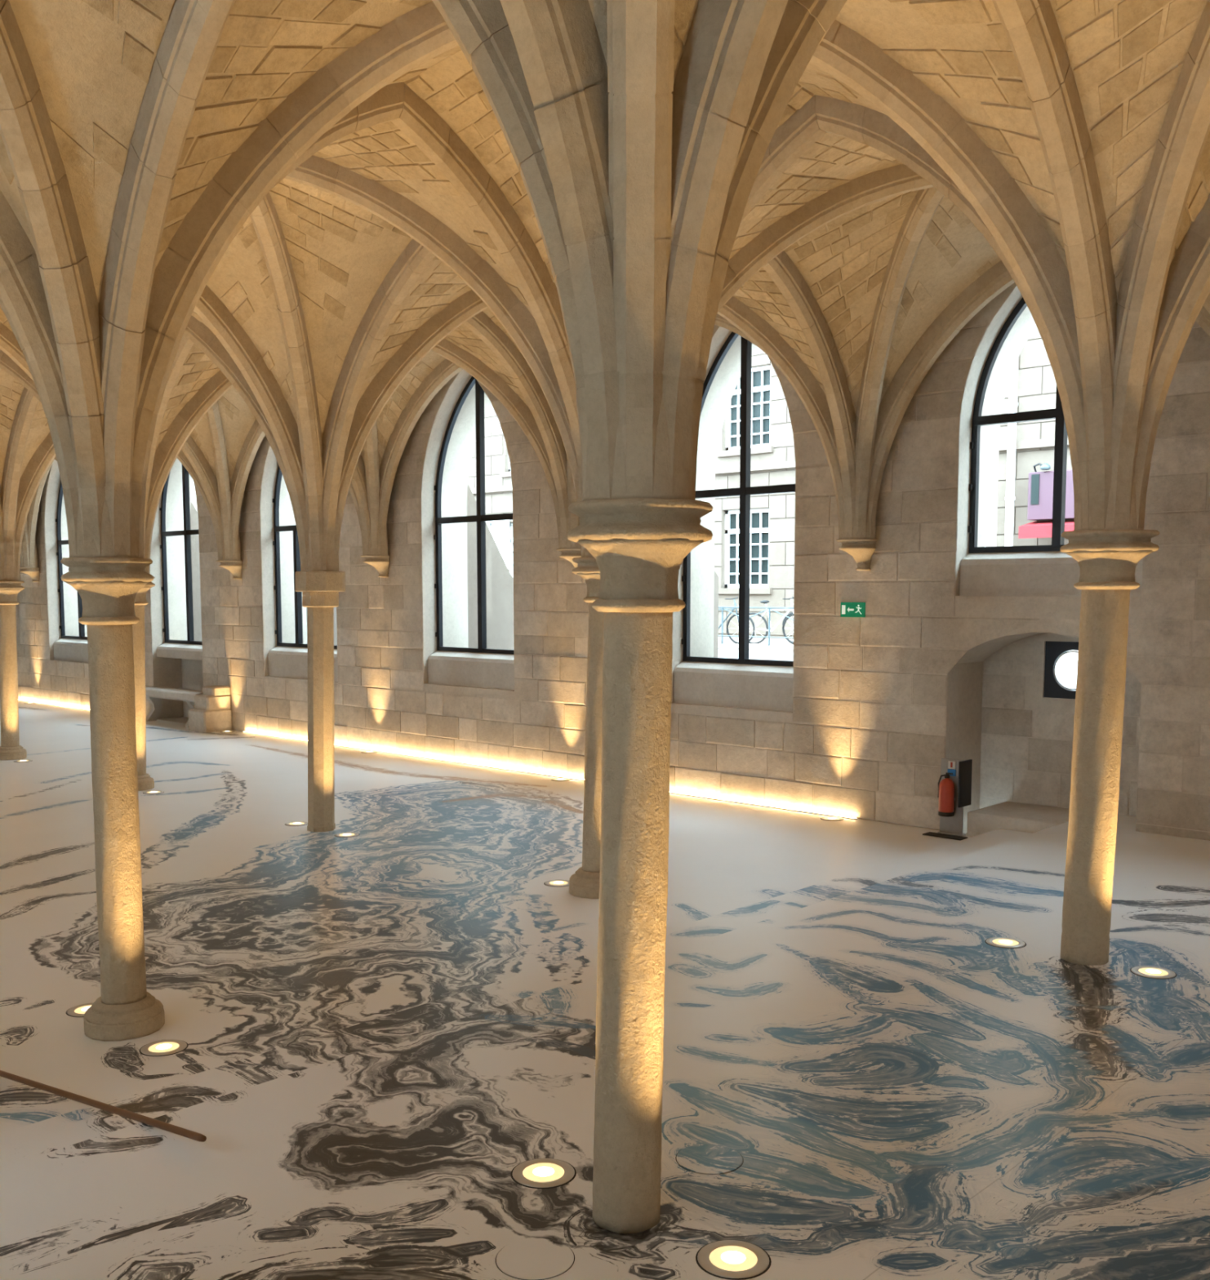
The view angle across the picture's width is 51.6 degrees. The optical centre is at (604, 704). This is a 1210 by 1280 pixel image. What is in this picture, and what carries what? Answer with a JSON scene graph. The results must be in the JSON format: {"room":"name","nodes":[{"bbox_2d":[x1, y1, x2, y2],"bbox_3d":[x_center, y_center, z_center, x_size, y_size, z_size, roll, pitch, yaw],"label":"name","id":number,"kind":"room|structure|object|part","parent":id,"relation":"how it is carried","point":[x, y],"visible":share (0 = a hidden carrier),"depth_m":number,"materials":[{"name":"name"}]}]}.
{"room":"vaulted hall","nodes":[
{"label":"vaulted hall","id":0,"kind":"room"},
{"bbox_2d":[0,0,1209,581],"bbox_3d":[-6.436,-3.294,13.174,39.325,3.887,13.380,5,7,43],"label":"ceiling","id":1,"kind":"structure","parent":0,"point":[226,225],"depth_m":6.95,"materials":[{"name":"stone"}]},
{"bbox_2d":[0,700,1209,1279],"bbox_3d":[-6.834,1.196,13.906,40.400,0.284,13.500,5,7,43],"label":"floor","id":2,"kind":"structure","parent":0,"point":[381,1024],"depth_m":6.58,"materials":[{"name":"paint"}]},
{"bbox_2d":[0,580,26,759],"bbox_3d":[-9.099,-0.516,19.115,0.614,2.721,0.522,5,7,43],"label":"stone column","id":3,"kind":"structure","parent":2,"relation":"on","point":[11,748],"depth_m":19.04,"materials":[{"name":"beige stone"}]},
{"bbox_3d":[-9.155,0.695,19.279,0.450,0.097,0.450,5,7,43],"label":"moulding","id":4,"kind":"part","parent":3,"relation":"part of","materials":[{"name":"stone"}]},
{"bbox_2d":[13,760,32,762],"bbox_3d":[-8.816,0.857,18.975,0.260,0.009,0.260,5,7,43],"label":"floor light","id":5,"kind":"object","parent":2,"relation":"on","point":[17,761],"visible":1,"depth_m":18.92,"materials":[{"name":"metal"}]},
{"bbox_2d":[17,699,89,710],"bbox_3d":[-12.608,0.001,28.462,8.800,0.016,0.052,5,7,43],"label":"light strip","id":6,"kind":"object","parent":2,"relation":"on","point":[18,700],"visible":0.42,"depth_m":28.27,"materials":[{"name":"metal"}]},
{"bbox_2d":[66,1003,92,1017],"bbox_3d":[-3.166,1.872,7.684,0.260,0.009,0.260,5,7,43],"label":"floor light","id":7,"kind":"object","parent":2,"relation":"on","point":[79,1011],"visible":0.46,"depth_m":7.65,"materials":[{"name":"metal"}]},
{"bbox_2d":[0,1070,206,1142],"bbox_3d":[-2.463,1.855,5.882,2.313,0.353,0.030,5,7,43],"label":"wooden stick","id":8,"kind":"object","parent":2,"relation":"on","point":[192,1135],"visible":1,"depth_m":5.64,"materials":[{"name":"brown wood"}]},
{"bbox_2d":[60,557,164,1041],"bbox_3d":[-2.830,0.537,7.245,0.502,2.746,0.501,5,7,43],"label":"stone column","id":9,"kind":"structure","parent":2,"relation":"on","point":[108,588],"depth_m":7.15,"materials":[{"name":"beige stone"}]},
{"bbox_3d":[-2.824,1.770,7.352,0.436,0.094,0.436,5,7,43],"label":"moulding","id":10,"kind":"part","parent":9,"relation":"part of","materials":[{"name":"stone"}]},
{"bbox_2d":[132,576,155,791],"bbox_3d":[-6.039,-0.266,16.135,0.524,2.751,0.609,-2,6,-24],"label":"stone column","id":11,"kind":"structure","parent":2,"relation":"on","point":[145,782],"depth_m":16.08,"materials":[{"name":"beige stone"}]},
{"bbox_3d":[-6.105,0.963,16.302,0.439,0.094,0.439,5,7,43],"label":"moulding","id":12,"kind":"part","parent":11,"relation":"part of","materials":[{"name":"stone"}]},
{"bbox_2d":[142,790,164,794],"bbox_3d":[-5.767,1.123,15.998,0.260,0.009,0.260,5,7,43],"label":"floor light","id":13,"kind":"object","parent":2,"relation":"on","point":[154,792],"visible":1,"depth_m":15.97,"materials":[{"name":"metal"}]},
{"bbox_2d":[139,1039,188,1056],"bbox_3d":[-2.481,1.929,7.043,0.260,0.009,0.260,5,7,43],"label":"floor light","id":14,"kind":"object","parent":2,"relation":"on","point":[168,1046],"visible":1,"depth_m":7.03,"materials":[{"name":"metal"}]},
{"bbox_2d":[145,686,202,727],"bbox_3d":[-8.300,0.051,24.272,2.300,0.660,0.470,5,7,43],"label":"stone bench","id":15,"kind":"object","parent":2,"relation":"on","point":[154,695],"visible":0.56,"depth_m":24.28,"materials":[{"name":"beige stone"}]},
{"bbox_3d":[-8.996,0.073,24.923,0.140,0.500,0.340,5,7,43],"label":"leg","id":16,"kind":"part","parent":15,"relation":"part of","materials":[{"name":"stone"}]},
{"bbox_3d":[-8.300,-0.198,24.250,2.300,0.160,0.470,5,7,43],"label":"seat","id":17,"kind":"part","parent":15,"relation":"part of","materials":[{"name":"stone"}]},
{"bbox_3d":[-7.829,0.170,23.833,0.140,0.500,0.340,5,7,43],"label":"leg","id":18,"kind":"part","parent":15,"relation":"part of","materials":[{"name":"stone"}]},
{"bbox_2d":[188,684,231,733],"bbox_3d":[-7.294,0.073,23.121,0.600,0.820,0.570,5,7,43],"label":"stone","id":19,"kind":"object","parent":2,"relation":"on","point":[211,713],"visible":1,"depth_m":22.94,"materials":[{"name":"beige stone"}]},
{"bbox_2d":[219,730,233,732],"bbox_3d":[-6.914,0.498,22.919,0.260,0.009,0.260,5,7,43],"label":"floor light","id":20,"kind":"object","parent":2,"relation":"on","point":[222,731],"visible":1,"depth_m":22.88,"materials":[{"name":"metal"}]},
{"bbox_2d":[284,821,307,826],"bbox_3d":[-3.401,1.316,13.823,0.260,0.009,0.260,5,7,43],"label":"floor light","id":21,"kind":"object","parent":2,"relation":"on","point":[295,823],"visible":0.94,"depth_m":13.79,"materials":[{"name":"metal"}]},
{"bbox_2d":[295,571,345,831],"bbox_3d":[-2.998,-0.022,13.320,0.493,2.765,0.487,5,7,43],"label":"stone column","id":22,"kind":"structure","parent":2,"relation":"on","point":[320,590],"depth_m":13.23,"materials":[{"name":"beige stone"}]},
{"bbox_2d":[334,832,359,837],"bbox_3d":[-2.715,1.373,13.183,0.260,0.009,0.260,5,7,43],"label":"floor light","id":23,"kind":"object","parent":2,"relation":"on","point":[341,834],"visible":1,"depth_m":13.16,"materials":[{"name":"metal"}]},
{"bbox_2d":[360,751,377,753],"bbox_3d":[-3.759,0.760,19.973,0.260,0.009,0.260,5,7,43],"label":"floor light","id":24,"kind":"object","parent":2,"relation":"on","point":[363,752],"visible":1,"depth_m":19.92,"materials":[{"name":"metal"}]},
{"bbox_2d":[510,1158,576,1188],"bbox_3d":[-0.243,1.853,4.959,0.260,0.009,0.260,5,7,43],"label":"floor light","id":25,"kind":"object","parent":2,"relation":"on","point":[542,1172],"visible":1,"depth_m":4.94,"materials":[{"name":"metal"}]},
{"bbox_2d":[242,731,857,819],"bbox_3d":[-1.883,0.892,18.448,12.900,0.016,0.052,5,7,43],"label":"light strip","id":26,"kind":"object","parent":2,"relation":"on","point":[674,793],"visible":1,"depth_m":17.34,"materials":[{"name":"metal"}]},
{"bbox_2d":[543,880,568,886],"bbox_3d":[-0.407,1.568,10.993,0.260,0.009,0.260,5,7,43],"label":"floor light","id":27,"kind":"object","parent":2,"relation":"on","point":[552,882],"visible":0.89,"depth_m":10.96,"materials":[{"name":"metal"}]},
{"bbox_2d":[551,777,569,781],"bbox_3d":[-0.603,1.022,17.027,0.260,0.009,0.260,5,7,43],"label":"floor light","id":28,"kind":"object","parent":2,"relation":"on","point":[555,779],"visible":1,"depth_m":16.99,"materials":[{"name":"metal"}]},
{"bbox_2d":[568,556,604,898],"bbox_3d":[-0.015,0.196,10.498,0.620,2.831,0.552,5,7,43],"label":"stone column","id":29,"kind":"structure","parent":2,"relation":"on","point":[585,882],"depth_m":10.42,"materials":[{"name":"beige stone"}]},
{"bbox_3d":[-0.061,1.453,10.657,0.481,0.104,0.481,5,7,43],"label":"moulding","id":30,"kind":"part","parent":29,"relation":"part of","materials":[{"name":"stone"}]},
{"bbox_2d":[566,497,712,1233],"bbox_3d":[0.123,0.597,4.457,0.502,2.601,0.502,5,7,43],"label":"stone column","id":31,"kind":"structure","parent":2,"relation":"on","point":[639,546],"depth_m":4.37,"materials":[{"name":"beige stone"}]},
{"bbox_2d":[695,1240,771,1279],"bbox_3d":[0.442,1.910,4.319,0.260,0.009,0.260,5,7,43],"label":"floor light","id":32,"kind":"object","parent":2,"relation":"on","point":[733,1257],"visible":1,"depth_m":4.30,"materials":[{"name":"metal"}]},
{"bbox_2d":[820,816,843,821],"bbox_3d":[2.553,1.285,14.081,0.260,0.009,0.260,5,7,43],"label":"floor light","id":33,"kind":"object","parent":2,"relation":"on","point":[826,818],"visible":1,"depth_m":14.06,"materials":[{"name":"metal"}]},
{"bbox_2d":[922,831,968,840],"bbox_3d":[3.544,1.375,13.059,0.440,0.012,0.160,5,7,43],"label":"floor mat","id":34,"kind":"object","parent":2,"relation":"on","point":[929,833],"visible":0.98,"depth_m":13.02,"materials":[{"name":"black rubber"}]},
{"bbox_2d":[937,758,972,836],"bbox_3d":[3.648,0.973,13.124,0.285,0.800,0.250,5,7,43],"label":"stand","id":35,"kind":"object","parent":2,"relation":"on","point":[961,770],"visible":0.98,"depth_m":13.07,"materials":[{"name":"grey metal"}]},
{"bbox_2d":[937,772,954,817],"bbox_3d":[3.560,0.938,13.052,0.159,0.453,0.159,-1,5,-9],"label":"fire extinguisher","id":36,"kind":"object","parent":35,"relation":"hanging from","point":[946,786],"visible":1,"depth_m":13.00,"materials":[{"name":"red paint"}]},
{"bbox_3d":[3.624,0.715,13.093,0.090,0.070,0.015,5,7,43],"label":"instruction plate","id":37,"kind":"part","parent":35,"relation":"part of","materials":[{"name":"blue plastic"}]},
{"bbox_3d":[3.625,0.635,13.087,0.080,0.080,0.014,5,7,43],"label":"sign plate","id":38,"kind":"part","parent":35,"relation":"part of","materials":[{"name":"white paint"}]},
{"bbox_3d":[3.639,0.962,13.132,0.260,0.780,0.030,5,7,43],"label":"panel","id":39,"kind":"part","parent":35,"relation":"part of","materials":[{"name":"grey metal"}]},
{"bbox_3d":[3.743,0.822,13.021,0.025,0.480,0.250,5,7,43],"label":"panel","id":40,"kind":"part","parent":35,"relation":"part of","materials":[{"name":"metal"}]},
{"bbox_2d":[984,937,1026,948],"bbox_3d":[2.620,1.557,8.192,0.260,0.009,0.260,5,7,43],"label":"floor light","id":41,"kind":"object","parent":2,"relation":"on","point":[1000,942],"visible":1,"depth_m":8.17,"materials":[{"name":"metal"}]},
{"bbox_2d":[1059,528,1159,965],"bbox_3d":[3.044,0.277,7.676,0.554,2.651,0.554,2,6,21],"label":"stone column","id":42,"kind":"structure","parent":2,"relation":"on","point":[1107,560],"depth_m":7.58,"materials":[{"name":"beige stone"}]},
{"bbox_2d":[1129,965,1176,979],"bbox_3d":[3.306,1.614,7.552,0.260,0.009,0.260,5,7,43],"label":"floor light","id":43,"kind":"object","parent":2,"relation":"on","point":[1147,971],"visible":1,"depth_m":7.53,"materials":[{"name":"metal"}]},
{"bbox_2d":[15,282,1209,840],"bbox_3d":[-1.646,-2.333,19.223,41.300,6.900,2.708,5,7,43],"label":"wall","id":44,"kind":"structure","parent":0,"point":[931,673],"depth_m":14.41,"materials":[{"name":"stone"}]},
{"bbox_2d":[53,480,88,662],"bbox_3d":[-11.522,-3.353,27.867,2.012,4.800,0.820,5,7,43],"label":"window","id":45,"kind":"structure","parent":44,"relation":"in","point":[68,648],"depth_m":28.12,"materials":[{"name":"metal"}]},
{"bbox_3d":[-11.515,-1.211,28.057,1.992,0.500,0.820,5,7,43],"label":"sill","id":46,"kind":"part","parent":45,"relation":"part of","materials":[{"name":"stone"}]},
{"bbox_2d":[155,464,202,660],"bbox_3d":[-8.020,-3.186,24.586,1.972,4.550,0.820,5,7,43],"label":"window","id":47,"kind":"structure","parent":44,"relation":"in","point":[190,649],"depth_m":24.54,"materials":[{"name":"metal"}]},
{"bbox_3d":[-8.013,-1.060,24.774,1.952,0.280,0.820,5,7,43],"label":"sill","id":48,"kind":"part","parent":47,"relation":"part of","materials":[{"name":"stone"}]},
{"bbox_2d":[267,465,337,681],"bbox_3d":[-4.920,-2.829,21.700,2.252,4.750,0.820,5,7,43],"label":"window","id":49,"kind":"structure","parent":44,"relation":"in","point":[286,660],"depth_m":22.02,"materials":[{"name":"metal"}]},
{"bbox_3d":[-4.912,-0.727,21.886,2.232,0.530,0.820,5,7,43],"label":"sill","id":50,"kind":"part","parent":49,"relation":"part of","materials":[{"name":"stone"}]},
{"bbox_2d":[427,376,514,689],"bbox_3d":[-1.709,-2.607,18.698,2.052,4.660,0.820,5,7,43],"label":"window","id":51,"kind":"structure","parent":44,"relation":"in","point":[481,666],"depth_m":18.61,"materials":[{"name":"metal"}]},
{"bbox_3d":[-1.702,-0.535,18.882,2.032,0.500,0.820,5,7,43],"label":"sill","id":52,"kind":"part","parent":51,"relation":"part of","materials":[{"name":"stone"}]},
{"bbox_2d":[673,331,795,711],"bbox_3d":[1.829,-2.337,15.393,1.892,4.710,0.820,5,7,43],"label":"window","id":53,"kind":"structure","parent":44,"relation":"in","point":[743,682],"depth_m":15.27,"materials":[{"name":"metal"}]},
{"bbox_3d":[1.836,-0.251,15.577,1.872,0.520,0.820,5,7,43],"label":"sill","id":54,"kind":"part","parent":53,"relation":"part of","materials":[{"name":"stone"}]},
{"bbox_2d":[840,602,865,617],"bbox_3d":[2.759,-1.053,13.940,0.310,0.164,0.031,5,7,43],"label":"exit sign","id":55,"kind":"object","parent":44,"relation":"attached to","point":[847,609],"visible":1,"depth_m":13.92,"materials":[{"name":"green plastic"}]},
{"bbox_2d":[966,801,1069,837],"bbox_3d":[4.449,1.250,13.049,0.999,0.260,0.920,5,7,43],"label":"trim","id":56,"kind":"structure","parent":44,"relation":"attached to","point":[1010,815],"depth_m":12.90,"materials":[{"name":"stone"}]},
{"bbox_2d":[959,297,1142,595],"bbox_3d":[4.688,-2.777,12.661,1.912,3.350,0.820,5,7,43],"label":"window","id":57,"kind":"structure","parent":44,"relation":"in","point":[1027,570],"depth_m":12.74,"materials":[{"name":"metal"}]},
{"bbox_3d":[4.562,-2.988,12.498,1.900,2.900,0.070,5,7,43],"label":"frame","id":58,"kind":"part","parent":57,"relation":"part of","materials":[{"name":"metal"}]},
{"bbox_3d":[4.694,-1.333,12.787,1.892,0.450,0.820,5,7,43],"label":"sill","id":59,"kind":"part","parent":57,"relation":"part of","materials":[{"name":"stone"}]},
{"bbox_2d":[1044,640,1078,698],"bbox_3d":[4.920,-0.356,13.145,0.610,0.610,0.063,5,7,43],"label":"wall lamp","id":60,"kind":"object","parent":44,"relation":"in","point":[1054,651],"depth_m":13.26,"materials":[{"name":"metal"}]},
{"bbox_2d":[1066,814,1136,831],"bbox_3d":[5.104,1.297,12.520,0.680,0.259,0.800,5,7,43],"label":"trim","id":61,"kind":"structure","parent":44,"relation":"attached to","point":[1124,822],"depth_m":12.44,"materials":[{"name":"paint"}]},
{"label":"outside","id":62,"kind":"structure","parent":0,"visible":0},
{"bbox_2d":[718,636,1078,663],"bbox_3d":[-4.060,-1.760,35.111,72.000,0.500,4.700,5,7,43],"label":"sidewalk","id":63,"kind":"structure","parent":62,"point":[775,644],"depth_m":25.88,"materials":[{"name":"stone"}]},
{"bbox_2d":[191,326,1074,639],"bbox_3d":[-2.482,-8.189,36.229,72.000,12.100,0.660,5,7,43],"label":"building","id":64,"kind":"structure","parent":63,"relation":"on","point":[772,456],"depth_m":30.25,"materials":[{"name":"stone"}]},
{"bbox_2d":[485,520,510,568],"bbox_3d":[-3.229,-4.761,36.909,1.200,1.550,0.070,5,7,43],"label":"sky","id":65,"kind":"structure","parent":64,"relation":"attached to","point":[500,530],"depth_m":36.65,"materials":[{"name":"white paint"}]},
{"bbox_3d":[3.592,-3.839,30.952,1.420,1.930,0.020,5,7,43],"label":"pane","id":66,"kind":"part","parent":64,"relation":"part of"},
{"bbox_3d":[3.587,-7.215,30.646,1.420,1.950,0.020,5,7,43],"label":"pane","id":67,"kind":"part","parent":64,"relation":"part of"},
{"bbox_3d":[-2.651,-6.260,36.220,72.000,0.160,0.160,5,7,43],"label":"cornice","id":68,"kind":"part","parent":64,"relation":"part of","materials":[{"name":"stone"}]},
{"bbox_2d":[1017,520,1074,538],"bbox_3d":[9.031,-3.516,25.077,1.240,0.370,0.700,5,7,43],"label":"awning","id":69,"kind":"object","parent":64,"relation":"attached to","point":[1038,529],"visible":0.54,"depth_m":25.01,"materials":[{"name":"red fabric"}]},
{"bbox_2d":[1026,462,1074,520],"bbox_3d":[9.046,-4.272,25.070,1.100,1.117,0.568,5,7,43],"label":"shop sign","id":70,"kind":"object","parent":64,"relation":"attached to","point":[1040,484],"visible":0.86,"depth_m":25.11,"materials":[{"name":"paint"}]},
{"bbox_3d":[8.664,-4.327,25.228,0.160,0.600,0.025,5,7,43],"label":"blue panel","id":71,"kind":"part","parent":70,"relation":"part of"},
{"bbox_2d":[1033,462,1050,471],"bbox_3d":[8.761,-4.747,25.119,0.400,0.178,0.311,5,7,43],"label":"lamp","id":72,"kind":"object","parent":70,"relation":"on","point":[1046,466],"depth_m":24.97,"materials":[{"name":"silver metal"}]},
{"bbox_2d":[718,596,755,644],"bbox_3d":[2.555,-1.850,27.646,0.517,1.046,1.692,-5,7,-41],"label":"bicycle","id":73,"kind":"object","parent":63,"relation":"on","point":[735,603],"visible":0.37,"depth_m":27.40,"materials":[{"name":"grey metal"}]},
{"bbox_3d":[2.487,-1.920,27.631,0.956,0.620,0.036,3,10,34],"label":"frame","id":74,"kind":"part","parent":73,"relation":"part of","materials":[{"name":"grey paint"}]},
{"bbox_2d":[718,606,793,645],"bbox_3d":[2.558,-1.725,27.302,7.700,0.820,0.040,5,7,43],"label":"railing","id":75,"kind":"object","parent":63,"relation":"on","point":[769,608],"visible":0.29,"depth_m":26.50,"materials":[{"name":"metal"}]},
{"bbox_3d":[2.558,-1.725,27.302,0.037,0.820,0.037,2,6,21],"label":"post","id":76,"kind":"part","parent":75,"relation":"part of","materials":[{"name":"metal"}]},
{"bbox_3d":[3.014,-1.458,26.897,1.250,0.021,0.024,5,7,43],"label":"rail","id":77,"kind":"part","parent":75,"relation":"part of","materials":[{"name":"metal"}]},
{"bbox_3d":[2.557,-2.113,27.267,7.700,0.040,0.040,5,7,43],"label":"rail","id":78,"kind":"part","parent":75,"relation":"part of","materials":[{"name":"metal"}]},
{"bbox_3d":[3.470,-1.649,26.451,0.037,0.820,0.037,2,6,21],"label":"post","id":79,"kind":"part","parent":75,"relation":"part of","materials":[{"name":"metal"}]},
{"bbox_3d":[3.926,-1.382,26.046,1.250,0.021,0.024,5,7,43],"label":"rail","id":80,"kind":"part","parent":75,"relation":"part of","materials":[{"name":"metal"}]},
{"bbox_2d":[748,596,793,644],"bbox_3d":[3.734,-1.820,27.297,0.517,1.046,1.692,-5,7,-44],"label":"bicycle","id":81,"kind":"object","parent":63,"relation":"on","point":[765,602],"visible":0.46,"depth_m":27.30,"materials":[{"name":"grey metal"}]},
{"bbox_3d":[3.666,-1.890,27.278,0.956,0.620,0.036,3,10,32],"label":"frame","id":82,"kind":"part","parent":81,"relation":"part of","materials":[{"name":"white paint"}]},
{"bbox_2d":[782,612,793,642],"bbox_3d":[4.576,-1.836,27.461,0.522,1.046,1.690,-3,6,-27],"label":"bicycle","id":83,"kind":"object","parent":63,"relation":"on","point":[788,614],"visible":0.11,"depth_m":27.95,"materials":[{"name":"grey metal"}]},
{"bbox_2d":[1004,359,1017,546],"bbox_3d":[8.337,-6.487,25.581,0.210,10.600,0.205,5,7,43],"label":"drainpipe","id":84,"kind":"object","parent":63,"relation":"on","point":[1012,404],"visible":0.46,"depth_m":25.66,"materials":[{"name":"white metal"}]},
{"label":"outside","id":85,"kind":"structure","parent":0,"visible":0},
{"bbox_2d":[718,648,1077,690],"bbox_3d":[-8.225,-1.329,30.689,72.000,0.450,7.480,5,7,43],"label":"street","id":86,"kind":"structure","parent":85,"point":[1065,673],"depth_m":22.15,"materials":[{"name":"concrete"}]}
]}

